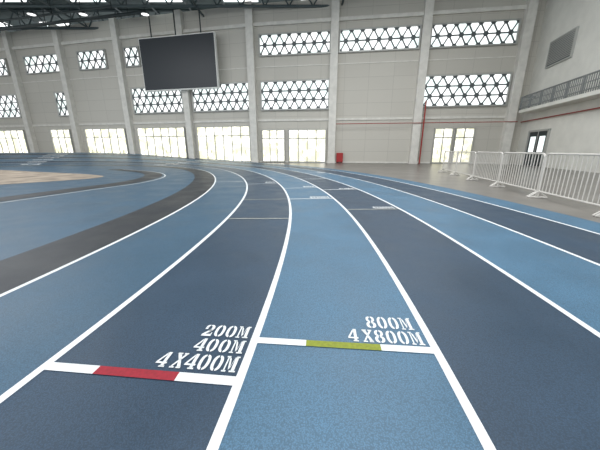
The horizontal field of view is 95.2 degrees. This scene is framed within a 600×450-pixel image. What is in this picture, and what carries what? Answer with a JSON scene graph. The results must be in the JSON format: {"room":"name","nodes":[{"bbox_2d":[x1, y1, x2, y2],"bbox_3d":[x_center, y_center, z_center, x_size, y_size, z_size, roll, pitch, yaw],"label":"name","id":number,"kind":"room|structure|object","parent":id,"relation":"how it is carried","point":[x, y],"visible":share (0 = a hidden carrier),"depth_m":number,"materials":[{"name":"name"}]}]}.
{"room":"arena","nodes":[
{"label":"arena","id":0,"kind":"room"},
{"bbox_2d":[0,8,249,157],"bbox_3d":[-29.343,-15.977,34.506,49.916,15.320,0.402,3,16,12],"label":"wall","id":1,"kind":"structure","parent":0,"point":[97,100],"depth_m":32.59,"materials":[{"name":"grey paint"}]},
{"bbox_2d":[0,58,10,76],"bbox_3d":[-39.712,-20.210,35.340,5.240,2.040,0.251,3,16,12],"label":"window","id":2,"kind":"structure","parent":1,"relation":"in","point":[4,69],"depth_m":34.97,"materials":[{"name":"clear glass"}]},
{"bbox_2d":[0,94,21,117],"bbox_3d":[-39.566,-15.767,36.530,5.540,2.840,0.251,3,16,12],"label":"window","id":3,"kind":"structure","parent":1,"relation":"in","point":[9,105],"depth_m":36.34,"materials":[{"name":"clear glass"}]},
{"bbox_2d":[0,130,29,152],"bbox_3d":[-40.098,-11.052,37.976,6.000,3.960,0.200,3,16,12],"label":"window","id":4,"kind":"structure","parent":1,"relation":"in","point":[11,141],"depth_m":37.73,"materials":[{"name":"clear glass"}]},
{"bbox_2d":[22,53,59,74],"bbox_3d":[-31.603,-19.741,33.635,5.640,2.040,0.250,3,16,12],"label":"window","id":5,"kind":"structure","parent":1,"relation":"in","point":[43,63],"depth_m":33.72,"materials":[{"name":"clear glass"}]},
{"bbox_2d":[53,92,68,116],"bbox_3d":[-29.893,-15.207,34.498,1.940,2.840,0.250,3,16,12],"label":"window","id":6,"kind":"structure","parent":1,"relation":"in","point":[60,101],"depth_m":34.57,"materials":[{"name":"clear glass"}]},
{"bbox_2d":[49,129,74,152],"bbox_3d":[-31.207,-10.537,36.108,3.200,3.960,0.200,3,16,12],"label":"window","id":7,"kind":"structure","parent":1,"relation":"in","point":[62,141],"depth_m":36.01,"materials":[{"name":"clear glass"}]},
{"bbox_2d":[76,49,108,70],"bbox_3d":[-24.372,-19.322,32.116,4.040,2.040,0.250,3,16,12],"label":"window","id":8,"kind":"structure","parent":1,"relation":"in","point":[88,60],"depth_m":32.13,"materials":[{"name":"clear glass"}]},
{"bbox_2d":[84,128,129,153],"bbox_3d":[-24.416,-10.144,34.681,6.100,3.960,0.200,3,16,12],"label":"window","id":9,"kind":"structure","parent":1,"relation":"in","point":[98,140],"depth_m":34.56,"materials":[{"name":"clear glass"}]},
{"bbox_2d":[0,23,244,51],"bbox_3d":[-26.522,-21.327,32.050,44.000,0.300,0.254,3,16,12],"label":"trim","id":10,"kind":"structure","parent":1,"relation":"attached to","point":[234,26],"depth_m":30.22,"materials":[{"name":"paint"}]},
{"bbox_2d":[0,67,246,84],"bbox_3d":[-26.501,-17.689,33.153,44.000,0.100,0.075,3,16,12],"label":"trim","id":11,"kind":"structure","parent":1,"relation":"attached to","point":[245,67],"depth_m":32.77,"materials":[{"name":"paint"}]},
{"bbox_2d":[0,120,249,126],"bbox_3d":[-26.506,-12.679,34.508,44.001,0.220,0.101,3,16,12],"label":"trim","id":12,"kind":"structure","parent":1,"relation":"attached to","point":[209,121],"depth_m":32.98,"materials":[{"name":"paint"}]},
{"bbox_2d":[122,46,141,67],"bbox_3d":[-18.999,-19.011,30.987,2.040,2.040,0.250,3,16,12],"label":"window","id":13,"kind":"structure","parent":1,"relation":"in","point":[132,58],"depth_m":31.00,"materials":[{"name":"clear glass"}]},
{"bbox_2d":[130,87,183,113],"bbox_3d":[-16.507,-14.432,31.685,6.740,2.840,0.250,3,16,12],"label":"window","id":14,"kind":"structure","parent":1,"relation":"in","point":[143,102],"depth_m":31.80,"materials":[{"name":"clear glass"}]},
{"bbox_2d":[136,127,187,157],"bbox_3d":[-16.599,-9.691,33.038,6.500,3.960,0.200,3,16,12],"label":"window","id":15,"kind":"structure","parent":1,"relation":"in","point":[160,141],"depth_m":32.95,"materials":[{"name":"clear glass"}]},
{"bbox_2d":[138,9,219,91],"bbox_3d":[-12.803,-18.445,29.212,8.900,7.550,1.250,3,16,12],"label":"screen","id":16,"kind":"object","parent":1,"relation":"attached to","point":[175,62],"visible":0.96,"depth_m":28.86,"materials":[{"name":"grey"}]},
{"bbox_2d":[191,82,248,111],"bbox_3d":[-8.739,-13.983,30.053,6.840,2.840,0.250,3,16,12],"label":"window","id":17,"kind":"structure","parent":1,"relation":"in","point":[232,96],"depth_m":30.07,"materials":[{"name":"clear glass"}]},
{"bbox_2d":[196,125,250,161],"bbox_3d":[-8.734,-9.236,31.386,6.600,3.960,0.200,3,16,12],"label":"window","id":18,"kind":"structure","parent":1,"relation":"in","point":[233,143],"depth_m":31.37,"materials":[{"name":"clear glass"}]},
{"bbox_2d":[0,0,296,32],"bbox_3d":[-15.000,-19.434,13.317,110.000,0.200,60.000,0,15,0],"label":"ceiling","id":19,"kind":"structure","parent":0,"point":[3,15],"depth_m":30.43,"materials":[{"name":"black metal"}]},
{"bbox_2d":[0,0,257,26],"bbox_3d":[-14.200,-22.219,24.012,83.600,0.090,22.100,0,15,0],"label":"panels","id":20,"kind":"object","parent":19,"relation":"attached to","point":[1,24],"visible":0.13,"depth_m":28.80,"materials":[{"name":"grey"}]},
{"bbox_2d":[0,0,343,30],"bbox_3d":[-16.000,-21.609,25.165,92.109,1.960,32.000,0,15,0],"label":"roof trusses","id":21,"kind":"object","parent":19,"relation":"attached to","point":[46,4],"visible":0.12,"depth_m":26.37,"materials":[{"name":"grey metal"}]},
{"bbox_2d":[27,2,35,15],"bbox_3d":[-26.000,-20.862,26.408,0.720,1.000,0.702,0,15,0],"label":"lamp","id":22,"kind":"object","parent":21,"relation":"hanging from","point":[30,12],"visible":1,"depth_m":26.40,"materials":[{"name":"grey metal"}]},
{"bbox_2d":[0,0,142,30],"bbox_3d":[-32.120,-22.332,29.487,34.000,1.800,2.260,3,16,12],"label":"pipes","id":23,"kind":"object","parent":21,"relation":"attached to","point":[127,13],"visible":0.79,"depth_m":28.00,"materials":[{"name":"grey metal"}]},
{"bbox_2d":[79,3,87,15],"bbox_3d":[-21.000,-20.862,26.408,0.720,1.000,0.702,0,15,0],"label":"lamp","id":24,"kind":"object","parent":21,"relation":"hanging from","point":[83,13],"visible":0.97,"depth_m":26.49,"materials":[{"name":"grey metal"}]},
{"bbox_2d":[141,8,148,15],"bbox_3d":[-15.000,-20.862,26.408,0.720,1.000,0.702,0,15,0],"label":"lamp","id":25,"kind":"object","parent":21,"relation":"hanging from","point":[144,13],"visible":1,"depth_m":26.41,"materials":[{"name":"grey metal"}]},
{"bbox_2d":[6,162,599,222],"bbox_3d":[-15.000,-3.276,17.768,110.000,0.280,60.000,0,15,0],"label":"floor","id":26,"kind":"structure","parent":0,"point":[422,173],"depth_m":13.03,"materials":[{"name":"concrete"}]},
{"bbox_2d":[0,30,38,152],"bbox_3d":[-35.940,-16.222,35.394,0.820,15.320,0.610,3,16,12],"label":"column","id":27,"kind":"structure","parent":26,"relation":"on","point":[6,36],"depth_m":34.98,"materials":[{"name":"paint"}]},
{"bbox_2d":[50,25,84,152],"bbox_3d":[-28.515,-15.792,33.834,0.820,15.320,0.610,3,16,12],"label":"column","id":28,"kind":"structure","parent":26,"relation":"on","point":[56,34],"depth_m":33.45,"materials":[{"name":"paint"}]},
{"bbox_2d":[0,166,194,260],"bbox_3d":[-18.130,-0.846,8.364,28.618,0.001,34.344,0,15,0],"label":"floor","id":29,"kind":"structure","parent":26,"relation":"on","point":[28,224],"depth_m":7.54,"materials":[{"name":"blue rubber"}]},
{"bbox_2d":[0,170,103,184],"bbox_3d":[-23.203,-3.064,16.397,25.594,0.001,10.843,0,15,0],"label":"pit","id":30,"kind":"object","parent":29,"relation":"on","point":[6,176],"visible":1,"depth_m":14.75,"materials":[{"name":"beige sand"}]},
{"bbox_2d":[0,169,161,201],"bbox_3d":[-9.719,-1.569,10.963,5.736,0.001,20.658,-2,16,-8],"label":"infield black band","id":31,"kind":"object","parent":29,"relation":"on","point":[148,175],"visible":0.97,"depth_m":10.75,"materials":[{"name":"rubber"}]},
{"bbox_2d":[1,169,165,202],"bbox_3d":[-9.943,-1.431,10.454,6.146,0.001,19.934,0,15,0],"label":"infield line","id":32,"kind":"object","parent":29,"relation":"on","point":[124,169],"depth_m":9.68,"materials":[{"name":"white paint"}]},
{"bbox_2d":[108,18,137,153],"bbox_3d":[-20.600,-15.334,32.171,0.820,15.320,0.610,3,16,12],"label":"column","id":33,"kind":"structure","parent":26,"relation":"on","point":[113,22],"depth_m":31.74,"materials":[{"name":"paint"}]},
{"bbox_2d":[174,9,196,158],"bbox_3d":[-12.686,-14.876,30.508,0.820,15.320,0.610,3,16,12],"label":"column","id":34,"kind":"structure","parent":26,"relation":"on","point":[178,14],"depth_m":30.89,"materials":[{"name":"paint"}]},
{"bbox_2d":[244,1,259,162],"bbox_3d":[-5.043,-14.434,28.903,0.870,15.320,0.610,2,16,8],"label":"column","id":35,"kind":"structure","parent":26,"relation":"on","point":[249,13],"depth_m":28.55,"materials":[{"name":"paint"}]},
{"bbox_2d":[0,153,599,449],"bbox_3d":[-14.879,-3.038,14.364,52.119,1.070,38.382,6,17,21],"label":"track","id":36,"kind":"object","parent":26,"relation":"on","point":[250,305],"visible":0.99,"depth_m":2.31,"materials":[{"name":"blue rubber"}]},
{"bbox_2d":[327,0,339,162],"bbox_3d":[3.371,-14.113,27.740,0.870,15.320,0.610,2,16,8],"label":"column","id":37,"kind":"structure","parent":26,"relation":"on","point":[335,9],"depth_m":27.36,"materials":[{"name":"paint"}]},
{"bbox_2d":[336,153,342,162],"bbox_3d":[4.274,-7.243,29.592,0.700,1.050,0.330,2,16,8],"label":"box","id":38,"kind":"object","parent":26,"relation":"on","point":[339,156],"visible":1,"depth_m":29.44,"materials":[{"name":"red"}]},
{"bbox_2d":[408,0,434,163],"bbox_3d":[11.735,-13.795,26.583,0.870,15.320,0.610,2,16,8],"label":"column","id":39,"kind":"structure","parent":26,"relation":"on","point":[428,4],"depth_m":26.33,"materials":[{"name":"paint"}]},
{"bbox_2d":[438,151,457,174],"bbox_3d":[9.046,-3.785,16.584,0.521,1.332,2.517,3,16,11],"label":"crowd barrier","id":40,"kind":"object","parent":26,"relation":"on","point":[452,152],"visible":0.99,"depth_m":16.57,"materials":[{"name":"silver metal"}]},
{"bbox_2d":[450,151,475,178],"bbox_3d":[8.522,-3.124,14.184,0.521,1.332,2.517,3,16,11],"label":"crowd barrier","id":41,"kind":"object","parent":26,"relation":"on","point":[457,171],"visible":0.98,"depth_m":14.12,"materials":[{"name":"silver metal"}]},
{"bbox_2d":[343,100,599,163],"bbox_3d":[11.146,-7.789,22.252,17.609,6.000,13.900,4,16,14],"label":"pipe","id":42,"kind":"object","parent":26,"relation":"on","point":[423,122],"visible":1,"depth_m":26.81,"materials":[{"name":"red metal"}]},
{"bbox_2d":[466,152,502,186],"bbox_3d":[7.998,-2.462,11.783,0.521,1.332,2.517,3,16,11],"label":"crowd barrier","id":43,"kind":"object","parent":26,"relation":"on","point":[476,157],"visible":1,"depth_m":11.68,"materials":[{"name":"silver metal"}]},
{"bbox_2d":[496,0,538,163],"bbox_3d":[20.198,-13.472,25.413,0.870,15.320,0.610,2,16,8],"label":"column","id":44,"kind":"structure","parent":26,"relation":"on","point":[529,17],"depth_m":25.19,"materials":[{"name":"paint"}]},
{"bbox_2d":[490,152,545,196],"bbox_3d":[7.474,-1.801,9.383,0.521,1.332,2.517,3,16,11],"label":"crowd barrier","id":45,"kind":"object","parent":26,"relation":"on","point":[510,153],"visible":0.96,"depth_m":9.16,"materials":[{"name":"silver metal"}]},
{"bbox_2d":[528,153,599,215],"bbox_3d":[6.950,-1.140,6.982,0.521,1.332,2.517,3,16,11],"label":"crowd barrier","id":46,"kind":"object","parent":26,"relation":"on","point":[548,154],"visible":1,"depth_m":7.08,"materials":[{"name":"silver metal"}]},
{"bbox_2d":[253,0,546,163],"bbox_3d":[8.278,-14.062,27.553,26.771,15.320,0.401,2,16,8],"label":"wall","id":47,"kind":"structure","parent":0,"point":[367,90],"depth_m":27.26,"materials":[{"name":"grey paint"}]},
{"bbox_2d":[261,129,284,161],"bbox_3d":[-2.936,-8.749,30.370,2.600,3.460,0.200,2,16,8],"label":"window","id":48,"kind":"structure","parent":47,"relation":"in","point":[273,141],"depth_m":30.39,"materials":[{"name":"clear glass"}]},
{"bbox_2d":[258,30,330,56],"bbox_3d":[-0.588,-18.130,27.411,7.290,2.040,0.250,2,16,8],"label":"window","id":49,"kind":"structure","parent":47,"relation":"in","point":[316,42],"depth_m":27.43,"materials":[{"name":"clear glass"}]},
{"bbox_2d":[260,79,329,110],"bbox_3d":[-0.588,-13.575,28.665,7.290,2.890,0.250,2,16,8],"label":"window","id":50,"kind":"structure","parent":47,"relation":"in","point":[305,94],"depth_m":28.69,"materials":[{"name":"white glass"}]},
{"bbox_2d":[288,129,325,162],"bbox_3d":[0.777,-8.584,29.863,4.100,3.510,0.200,2,16,8],"label":"door","id":51,"kind":"structure","parent":47,"relation":"in","point":[307,145],"depth_m":29.87,"materials":[{"name":"clear glass"}]},
{"bbox_2d":[260,161,494,163],"bbox_3d":[7.864,-6.723,29.395,26.000,0.150,0.064,2,16,8],"label":"trim","id":52,"kind":"structure","parent":47,"relation":"attached to","point":[260,161],"depth_m":29.44,"materials":[{"name":"paint"}]},
{"bbox_2d":[339,24,421,53],"bbox_3d":[7.578,-17.819,26.282,7.590,2.040,0.250,2,16,8],"label":"window","id":53,"kind":"structure","parent":47,"relation":"in","point":[400,37],"depth_m":26.29,"materials":[{"name":"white glass"}]},
{"bbox_2d":[257,116,504,121],"bbox_3d":[7.861,-10.945,28.212,26.000,0.220,0.100,2,16,8],"label":"trim","id":54,"kind":"structure","parent":47,"relation":"attached to","point":[441,117],"depth_m":28.06,"materials":[{"name":"paint"}]},
{"bbox_2d":[256,56,515,67],"bbox_3d":[7.865,-15.955,26.857,26.000,0.100,0.050,2,16,8],"label":"trim","id":55,"kind":"structure","parent":47,"relation":"attached to","point":[499,56],"depth_m":26.72,"materials":[{"name":"paint"}]},
{"bbox_2d":[253,5,526,26],"bbox_3d":[7.851,-19.592,25.753,26.000,0.300,0.250,2,16,8],"label":"trim","id":56,"kind":"structure","parent":47,"relation":"attached to","point":[515,7],"depth_m":25.56,"materials":[{"name":"paint"}]},
{"bbox_2d":[430,128,453,163],"bbox_3d":[14.486,-8.062,27.968,1.800,3.510,0.200,2,16,8],"label":"door","id":57,"kind":"structure","parent":47,"relation":"in","point":[443,137],"depth_m":27.95,"materials":[{"name":"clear glass"}]},
{"bbox_2d":[451,127,475,163],"bbox_3d":[16.466,-7.986,27.694,1.800,3.510,0.200,2,16,8],"label":"door","id":58,"kind":"structure","parent":47,"relation":"in","point":[464,137],"depth_m":27.61,"materials":[{"name":"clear glass"}]},
{"bbox_2d":[423,72,512,107],"bbox_3d":[15.918,-12.946,26.384,7.740,2.890,0.250,2,16,8],"label":"window","id":59,"kind":"structure","parent":47,"relation":"in","point":[475,89],"depth_m":26.38,"materials":[{"name":"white glass"}]},
{"bbox_2d":[429,18,521,48],"bbox_3d":[15.918,-17.502,25.129,7.540,2.040,0.250,2,16,8],"label":"window","id":60,"kind":"structure","parent":47,"relation":"in","point":[501,32],"depth_m":25.12,"materials":[{"name":"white glass"}]},
{"bbox_2d":[514,0,599,172],"bbox_3d":[18.056,-9.627,11.454,0.401,15.320,30.000,4,16,14],"label":"wall","id":61,"kind":"structure","parent":0,"point":[579,132],"depth_m":20.39,"materials":[{"name":"white paint"}]},
{"bbox_2d":[522,128,550,166],"bbox_3d":[20.608,-6.738,23.991,0.141,3.050,3.100,4,16,14],"label":"door","id":62,"kind":"structure","parent":61,"relation":"in","point":[537,140],"depth_m":23.77,"materials":[{"name":"grey metal"}]},
{"bbox_2d":[518,70,599,112],"bbox_3d":[18.847,-9.043,18.124,1.110,1.410,14.560,4,16,14],"label":"balcony","id":63,"kind":"object","parent":61,"relation":"attached to","point":[582,96],"visible":1,"depth_m":19.50,"materials":[{"name":"white paint"}]},
{"bbox_2d":[545,26,578,68],"bbox_3d":[20.486,-13.816,21.538,0.141,2.000,3.200,4,16,14],"label":"window","id":64,"kind":"structure","parent":61,"relation":"in","point":[561,49],"depth_m":21.32,"materials":[{"name":"grey glass"}]}
]}

